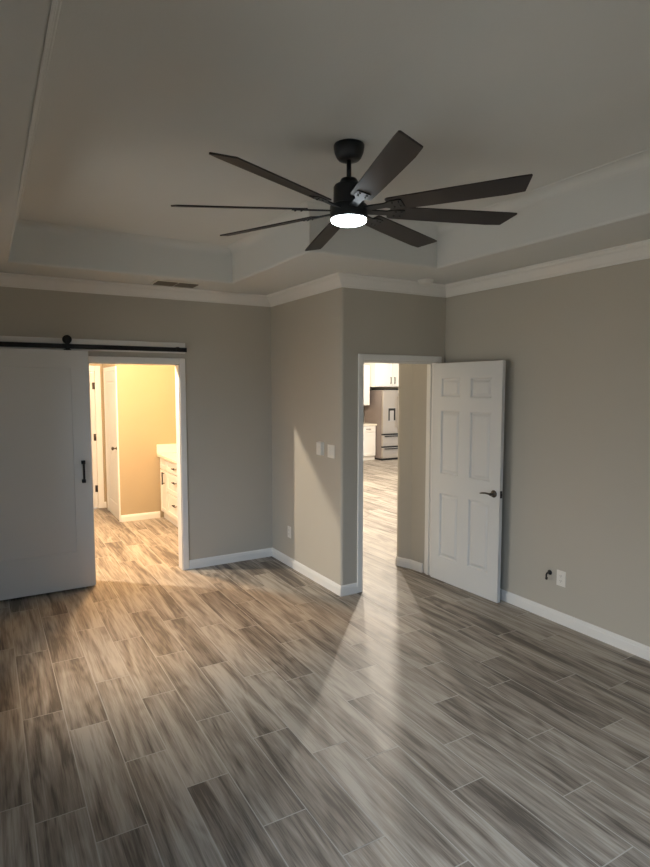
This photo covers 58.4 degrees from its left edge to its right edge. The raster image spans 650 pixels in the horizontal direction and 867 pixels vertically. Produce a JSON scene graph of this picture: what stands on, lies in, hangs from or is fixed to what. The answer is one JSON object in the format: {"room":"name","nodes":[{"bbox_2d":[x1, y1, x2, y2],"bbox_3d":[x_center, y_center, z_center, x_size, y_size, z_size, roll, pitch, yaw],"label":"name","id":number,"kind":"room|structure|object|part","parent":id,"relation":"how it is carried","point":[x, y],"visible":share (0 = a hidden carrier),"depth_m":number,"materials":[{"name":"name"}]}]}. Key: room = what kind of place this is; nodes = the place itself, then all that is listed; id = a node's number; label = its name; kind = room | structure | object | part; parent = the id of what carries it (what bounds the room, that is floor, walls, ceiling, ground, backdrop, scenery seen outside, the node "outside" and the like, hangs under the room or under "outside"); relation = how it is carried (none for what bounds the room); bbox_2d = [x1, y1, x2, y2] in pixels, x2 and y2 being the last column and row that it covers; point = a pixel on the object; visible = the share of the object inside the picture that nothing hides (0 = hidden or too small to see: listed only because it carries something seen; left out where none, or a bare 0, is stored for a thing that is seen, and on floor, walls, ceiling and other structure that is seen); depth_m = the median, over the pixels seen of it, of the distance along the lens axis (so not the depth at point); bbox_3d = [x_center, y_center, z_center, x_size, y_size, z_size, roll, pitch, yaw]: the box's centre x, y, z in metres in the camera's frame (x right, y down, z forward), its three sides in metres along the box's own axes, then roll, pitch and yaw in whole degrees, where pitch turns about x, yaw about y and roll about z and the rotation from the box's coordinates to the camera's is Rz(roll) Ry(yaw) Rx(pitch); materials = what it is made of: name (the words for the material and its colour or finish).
{"room":"empty bedroom","nodes":[
{"label":"empty bedroom","id":0,"kind":"room"},
{"bbox_2d":[89,364,105,507],"bbox_3d":[-4.201,-0.218,8.267,1.970,2.745,0.200,-3,5,-30],"label":"wall","id":1,"kind":"structure","parent":0,"point":[100,365],"depth_m":8.68,"materials":[{"name":"paint"}]},
{"bbox_2d":[89,366,103,507],"bbox_3d":[-3.775,0.071,8.532,0.930,2.125,0.218,-3,5,-30],"label":"door frame","id":2,"kind":"structure","parent":1,"relation":"in","point":[97,391],"depth_m":8.65,"materials":[{"name":"white paint"}]},
{"bbox_2d":[89,372,97,507],"bbox_3d":[-3.731,0.120,8.467,0.761,2.022,0.056,-3,5,-30],"label":"bathroom door","id":3,"kind":"structure","parent":2,"relation":"attached to","point":[92,383],"depth_m":8.63,"materials":[{"name":"white paint"}]},
{"bbox_2d":[0,286,271,583],"bbox_3d":[-1.918,0.007,5.447,3.062,2.745,0.120,-3,5,-30],"label":"wall","id":4,"kind":"structure","parent":0,"point":[227,357],"depth_m":5.83,"materials":[{"name":"beige paint"}]},
{"bbox_2d":[0,335,94,600],"bbox_3d":[-2.524,0.280,4.937,1.020,2.244,0.076,-3,5,-30],"label":"barn door","id":5,"kind":"structure","parent":4,"relation":"in","point":[47,525],"depth_m":5.01,"materials":[{"name":"paint"}]},
{"bbox_3d":[-2.136,0.338,5.148,0.031,0.198,0.041,-3,5,-30],"label":"pull handle","id":6,"kind":"part","parent":5,"relation":"part of","materials":[{"name":"black metal"}]},
{"bbox_2d":[0,336,184,353],"bbox_3d":[-2.271,-0.782,5.097,2.123,0.102,0.020,-3,5,-30],"label":"trim","id":7,"kind":"structure","parent":4,"relation":"attached to","point":[2,338],"depth_m":5.20,"materials":[{"name":"white paint"}]},
{"bbox_2d":[0,341,186,351],"bbox_3d":[-2.250,-0.761,5.060,2.120,0.046,0.070,-3,5,-30],"label":"door track","id":8,"kind":"object","parent":4,"relation":"attached to","point":[2,344],"visible":1,"depth_m":5.15,"materials":[{"name":"black metal"}]},
{"bbox_2d":[88,356,188,582],"bbox_3d":[-1.796,0.328,5.545,0.936,2.090,0.152,-3,5,-30],"label":"door frame","id":9,"kind":"structure","parent":4,"relation":"in","point":[179,363],"depth_m":5.68,"materials":[{"name":"white paint"}]},
{"bbox_2d":[102,364,175,516],"bbox_3d":[-2.604,-0.242,8.567,1.092,2.745,1.290,-3,5,-30],"label":"wall","id":10,"kind":"structure","parent":0,"point":[145,393],"depth_m":7.92,"materials":[{"name":"paint"}]},
{"bbox_2d":[104,371,118,519],"bbox_3d":[-3.006,0.148,8.119,0.078,2.022,0.800,-3,5,-30],"label":"closet door","id":11,"kind":"structure","parent":10,"relation":"in","point":[110,392],"depth_m":8.12,"materials":[{"name":"white paint"}]},
{"bbox_2d":[103,366,120,521],"bbox_3d":[-2.986,0.120,8.148,0.019,2.090,0.892,-3,5,-30],"label":"door frame","id":12,"kind":"structure","parent":10,"relation":"in","point":[113,368],"depth_m":7.82,"materials":[{"name":"white paint"}]},
{"bbox_2d":[121,511,159,521],"bbox_3d":[-2.521,1.137,7.968,0.525,0.090,0.015,-3,5,-30],"label":"baseboard","id":13,"kind":"structure","parent":10,"relation":"attached to","point":[149,515],"depth_m":7.96,"materials":[{"name":"white paint"}]},
{"bbox_2d":[271,287,353,585],"bbox_3d":[-0.191,-0.008,5.644,0.120,2.745,1.521,-3,5,-30],"label":"wall","id":14,"kind":"structure","parent":0,"point":[312,337],"depth_m":5.36,"materials":[{"name":"beige paint"}]},
{"bbox_2d":[189,548,357,596],"bbox_3d":[-0.395,1.315,5.748,1.776,0.090,0.780,2,5,27],"label":"baseboard","id":15,"kind":"structure","parent":14,"relation":"attached to","point":[348,589],"depth_m":5.86,"materials":[{"name":"white paint"}]},
{"bbox_2d":[288,526,290,537],"bbox_3d":[-0.362,0.998,5.890,0.009,0.117,0.072,-3,5,-30],"label":"wall outlet","id":16,"kind":"object","parent":14,"relation":"attached to","point":[289,527],"visible":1,"depth_m":5.88,"materials":[{"name":"white plastic"}]},
{"bbox_2d":[316,441,323,455],"bbox_3d":[-0.046,0.136,5.252,0.036,0.124,0.090,-3,5,-30],"label":"light switch","id":17,"kind":"object","parent":14,"relation":"attached to","point":[319,445],"visible":1,"depth_m":5.22,"materials":[{"name":"white plastic"}]},
{"bbox_2d":[0,239,649,306],"bbox_3d":[0.156,-1.119,2.933,4.207,0.100,6.146,-3,5,-30],"label":"trim","id":18,"kind":"structure","parent":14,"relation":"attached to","point":[640,250],"depth_m":5.00,"materials":[{"name":"white paint"}]},
{"bbox_2d":[6,0,649,283],"bbox_3d":[0.140,-1.174,2.945,2.939,0.016,4.976,-3,5,-30],"label":"trim","id":19,"kind":"structure","parent":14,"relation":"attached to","point":[53,3],"depth_m":3.72,"materials":[{"name":"paint"}]},
{"bbox_2d":[328,444,334,458],"bbox_3d":[0.052,0.157,5.110,0.010,0.116,0.116,-3,5,-30],"label":"light switch","id":20,"kind":"object","parent":14,"relation":"attached to","point":[331,448],"visible":1,"depth_m":5.09,"materials":[{"name":"white plastic"}]},
{"bbox_2d":[0,459,649,866],"bbox_3d":[1.739,1.225,8.202,12.290,0.120,13.540,-3,5,-30],"label":"floor","id":21,"kind":"structure","parent":0,"point":[156,712],"depth_m":3.13,"materials":[{"name":"grey tile"}]},
{"bbox_2d":[160,458,177,526],"bbox_3d":[-1.636,0.791,7.469,0.591,0.860,1.700,-3,5,-30],"label":"vanity cabinet","id":22,"kind":"object","parent":21,"relation":"on","point":[168,471],"visible":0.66,"depth_m":7.70,"materials":[{"name":"white paint"}]},
{"bbox_3d":[-2.189,0.414,7.893,0.019,0.145,0.300,-3,5,-30],"label":"false drawer","id":23,"kind":"part","parent":22,"relation":"part of","materials":[{"name":"white paint"}]},
{"bbox_3d":[-2.189,0.788,7.923,0.019,0.575,0.300,-3,5,-30],"label":"door","id":24,"kind":"part","parent":22,"relation":"part of","materials":[{"name":"white paint"}]},
{"bbox_2d":[157,444,176,463],"bbox_3d":[-1.633,0.280,7.427,0.592,0.164,1.715,-3,5,-30],"label":"countertop","id":25,"kind":"structure","parent":22,"relation":"on","point":[168,452],"depth_m":8.02,"materials":[{"name":"beige stone"}]},
{"bbox_3d":[-1.917,0.670,7.444,0.019,0.265,0.758,-3,5,-30],"label":"drawer","id":26,"kind":"part","parent":22,"relation":"part of","materials":[{"name":"white paint"}]},
{"bbox_3d":[-1.917,0.451,7.427,0.019,0.145,0.758,-3,5,-30],"label":"drawer","id":27,"kind":"part","parent":22,"relation":"part of","materials":[{"name":"white paint"}]},
{"bbox_3d":[-1.917,0.964,7.468,0.019,0.295,0.758,-3,5,-30],"label":"drawer","id":28,"kind":"part","parent":22,"relation":"part of","materials":[{"name":"white paint"}]},
{"bbox_2d":[363,426,375,459],"bbox_3d":[0.476,0.226,14.566,1.345,0.860,0.921,-3,5,-30],"label":"base cabinet","id":29,"kind":"object","parent":21,"relation":"on","point":[369,432],"visible":0.23,"depth_m":14.45,"materials":[{"name":"white paint"}]},
{"bbox_3d":[1.065,-0.107,14.403,0.445,0.150,0.019,-3,5,-30],"label":"drawer","id":30,"kind":"part","parent":29,"relation":"part of","materials":[{"name":"white paint"}]},
{"bbox_2d":[363,423,376,425],"bbox_3d":[0.479,-0.224,14.540,1.360,0.040,0.913,-3,5,-30],"label":"countertop","id":31,"kind":"structure","parent":29,"relation":"on","point":[364,424],"depth_m":14.42,"materials":[{"name":"beige stone"}]},
{"bbox_2d":[364,389,398,459],"bbox_3d":[1.622,-0.255,14.842,0.910,1.775,0.845,-3,5,-30],"label":"refrigerator","id":32,"kind":"object","parent":21,"relation":"on","point":[382,410],"visible":0.58,"depth_m":14.43,"materials":[{"name":"metal"}]},
{"bbox_3d":[1.797,0.470,14.598,0.904,0.260,0.058,-3,5,-30],"label":"freezer drawer","id":33,"kind":"part","parent":32,"relation":"part of","materials":[{"name":"metal"}]},
{"bbox_3d":[1.797,0.166,14.574,0.904,0.270,0.058,-3,5,-30],"label":"freezer drawer","id":34,"kind":"part","parent":32,"relation":"part of","materials":[{"name":"metal"}]},
{"bbox_3d":[1.601,-0.535,14.403,0.449,1.075,0.058,-3,5,-30],"label":"door","id":35,"kind":"part","parent":32,"relation":"part of","materials":[{"name":"metal"}]},
{"bbox_3d":[1.802,-0.538,14.461,0.020,0.800,0.046,-3,5,-30],"label":"handle","id":36,"kind":"part","parent":32,"relation":"part of","materials":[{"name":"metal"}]},
{"bbox_2d":[0,0,649,294],"bbox_3d":[0.156,-1.371,2.913,4.447,0.405,6.386,-3,5,-30],"label":"ceiling","id":37,"kind":"structure","parent":0,"point":[138,95],"depth_m":2.70,"materials":[{"name":"paint"}]},
{"bbox_2d":[150,279,201,287],"bbox_3d":[-1.345,-1.347,5.250,0.410,0.014,0.230,-3,5,-30],"label":"ceiling vent","id":38,"kind":"object","parent":37,"relation":"in","point":[155,282],"visible":1,"depth_m":5.22,"materials":[{"name":"white metal"}]},
{"bbox_2d":[14,0,649,256],"bbox_3d":[0.140,-1.437,2.924,2.915,0.075,4.952,-3,5,-30],"label":"trim","id":39,"kind":"structure","parent":37,"relation":"attached to","point":[639,161],"depth_m":4.27,"materials":[{"name":"paint"}]},
{"bbox_2d":[171,130,532,250],"bbox_3d":[0.123,-1.281,3.000,1.716,0.398,1.711,-3,5,-30],"label":"ceiling fan","id":40,"kind":"object","parent":37,"relation":"hanging from","point":[348,208],"visible":1,"depth_m":2.91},
{"bbox_3d":[-0.438,-1.149,2.957,0.697,0.038,0.122,0,5,-4],"label":"blade","id":41,"kind":"part","parent":40,"relation":"part of","materials":[{"name":"black wood"}]},
{"bbox_3d":[-0.344,-1.178,3.322,0.697,0.038,0.122,3,6,35],"label":"blade","id":42,"kind":"part","parent":40,"relation":"part of","materials":[{"name":"black wood"}]},
{"bbox_3d":[-0.208,-1.117,2.554,0.122,0.038,0.697,3,6,37],"label":"blade","id":43,"kind":"part","parent":40,"relation":"part of","materials":[{"name":"black wood"}]},
{"bbox_3d":[-0.010,-1.196,3.554,0.122,0.038,0.697,-1,5,-13],"label":"blade","id":44,"kind":"part","parent":40,"relation":"part of","materials":[{"name":"black wood"}]},
{"bbox_3d":[0.249,-1.109,2.461,0.122,0.038,0.697,-1,5,-12],"label":"blade","id":45,"kind":"part","parent":40,"relation":"part of","materials":[{"name":"black wood"}]},
{"bbox_3d":[0.457,-1.189,3.460,0.122,0.038,0.697,3,6,37],"label":"blade","id":46,"kind":"part","parent":40,"relation":"part of","materials":[{"name":"black wood"}]},
{"bbox_3d":[0.677,-1.161,3.109,0.697,0.038,0.122,-1,5,-9],"label":"blade","id":47,"kind":"part","parent":40,"relation":"part of","materials":[{"name":"black wood"}]},
{"bbox_3d":[0.625,-1.133,2.753,0.697,0.038,0.122,2,5,28],"label":"blade","id":48,"kind":"part","parent":40,"relation":"part of","materials":[{"name":"black wood"}]},
{"bbox_2d":[418,279,433,285],"bbox_3d":[0.880,-1.318,5.080,0.140,0.044,0.140,-3,5,-30],"label":"smoke detector","id":49,"kind":"object","parent":37,"relation":"attached to","point":[423,282],"visible":1,"depth_m":5.03,"materials":[{"name":"white plastic"}]},
{"bbox_2d":[363,387,398,422],"bbox_3d":[-0.270,-0.727,14.664,9.108,2.745,0.120,-3,5,-30],"label":"wall","id":50,"kind":"structure","parent":0,"point":[371,388],"depth_m":15.60,"materials":[{"name":"beige paint"}]},
{"bbox_2d":[364,365,369,404],"bbox_3d":[0.401,-1.202,14.492,1.255,1.000,0.784,-3,5,-30],"label":"upper cabinet","id":51,"kind":"object","parent":50,"relation":"attached to","point":[366,367],"visible":0.02,"depth_m":14.46,"materials":[{"name":"white paint"}]},
{"bbox_2d":[364,363,398,386],"bbox_3d":[1.461,-1.601,14.963,1.030,0.800,0.981,-3,5,-30],"label":"upper cabinet","id":52,"kind":"object","parent":50,"relation":"attached to","point":[381,374],"visible":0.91,"depth_m":14.49,"materials":[{"name":"white paint"}]},
{"bbox_3d":[1.466,-1.560,14.452,0.498,0.770,0.019,-3,5,-30],"label":"door","id":53,"kind":"part","parent":52,"relation":"part of","materials":[{"name":"white paint"}]},
{"bbox_3d":[1.904,-1.580,14.707,0.498,0.770,0.019,-3,5,-30],"label":"door","id":54,"kind":"part","parent":52,"relation":"part of","materials":[{"name":"white paint"}]},
{"bbox_2d":[353,288,445,582],"bbox_3d":[0.657,0.017,5.329,1.025,2.745,0.120,-3,5,-30],"label":"wall","id":55,"kind":"structure","parent":0,"point":[385,323],"depth_m":5.13,"materials":[{"name":"beige paint"}]},
{"bbox_2d":[357,354,505,602],"bbox_3d":[0.868,0.367,5.007,0.953,2.098,0.966,-3,5,-30],"label":"door","id":56,"kind":"structure","parent":55,"relation":"in","point":[430,361],"depth_m":5.11,"materials":[{"name":"white paint"}]},
{"bbox_3d":[1.365,0.502,4.875,0.054,0.062,0.146,-3,5,-32],"label":"lever handle","id":57,"kind":"part","parent":56,"relation":"part of","materials":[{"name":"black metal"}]},
{"bbox_2d":[397,364,426,572],"bbox_3d":[4.280,-0.173,7.729,8.025,2.745,0.385,-3,5,-30],"label":"wall","id":58,"kind":"structure","parent":0,"point":[412,397],"depth_m":5.75,"materials":[{"name":"beige paint"}]},
{"bbox_2d":[395,556,422,572],"bbox_3d":[1.199,1.290,6.061,0.940,0.090,0.380,-3,5,-30],"label":"baseboard","id":59,"kind":"structure","parent":58,"relation":"attached to","point":[402,562],"depth_m":5.83,"materials":[{"name":"white paint"}]},
{"bbox_2d":[445,258,649,646],"bbox_3d":[2.377,0.162,3.522,0.120,2.745,4.985,-3,5,-30],"label":"wall","id":60,"kind":"structure","parent":0,"point":[575,347],"depth_m":4.29,"materials":[{"name":"beige paint"}]},
{"bbox_2d":[545,570,551,579],"bbox_3d":[1.732,1.101,4.530,0.058,0.073,0.039,-3,5,-30],"label":"cable","id":61,"kind":"object","parent":60,"relation":"attached to","point":[549,572],"visible":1,"depth_m":4.52,"materials":[{"name":"black plastic"}]},
{"bbox_2d":[556,570,565,586],"bbox_3d":[1.806,1.110,4.451,0.009,0.120,0.080,-3,5,-30],"label":"wall outlet","id":62,"kind":"object","parent":60,"relation":"attached to","point":[561,576],"visible":1,"depth_m":4.44,"materials":[{"name":"white plastic"}]},
{"bbox_2d":[500,589,649,660],"bbox_3d":[2.324,1.488,3.585,0.015,0.090,4.725,-3,5,-30],"label":"baseboard","id":63,"kind":"structure","parent":60,"relation":"attached to","point":[638,649],"depth_m":4.32,"materials":[{"name":"white paint"}]}
]}

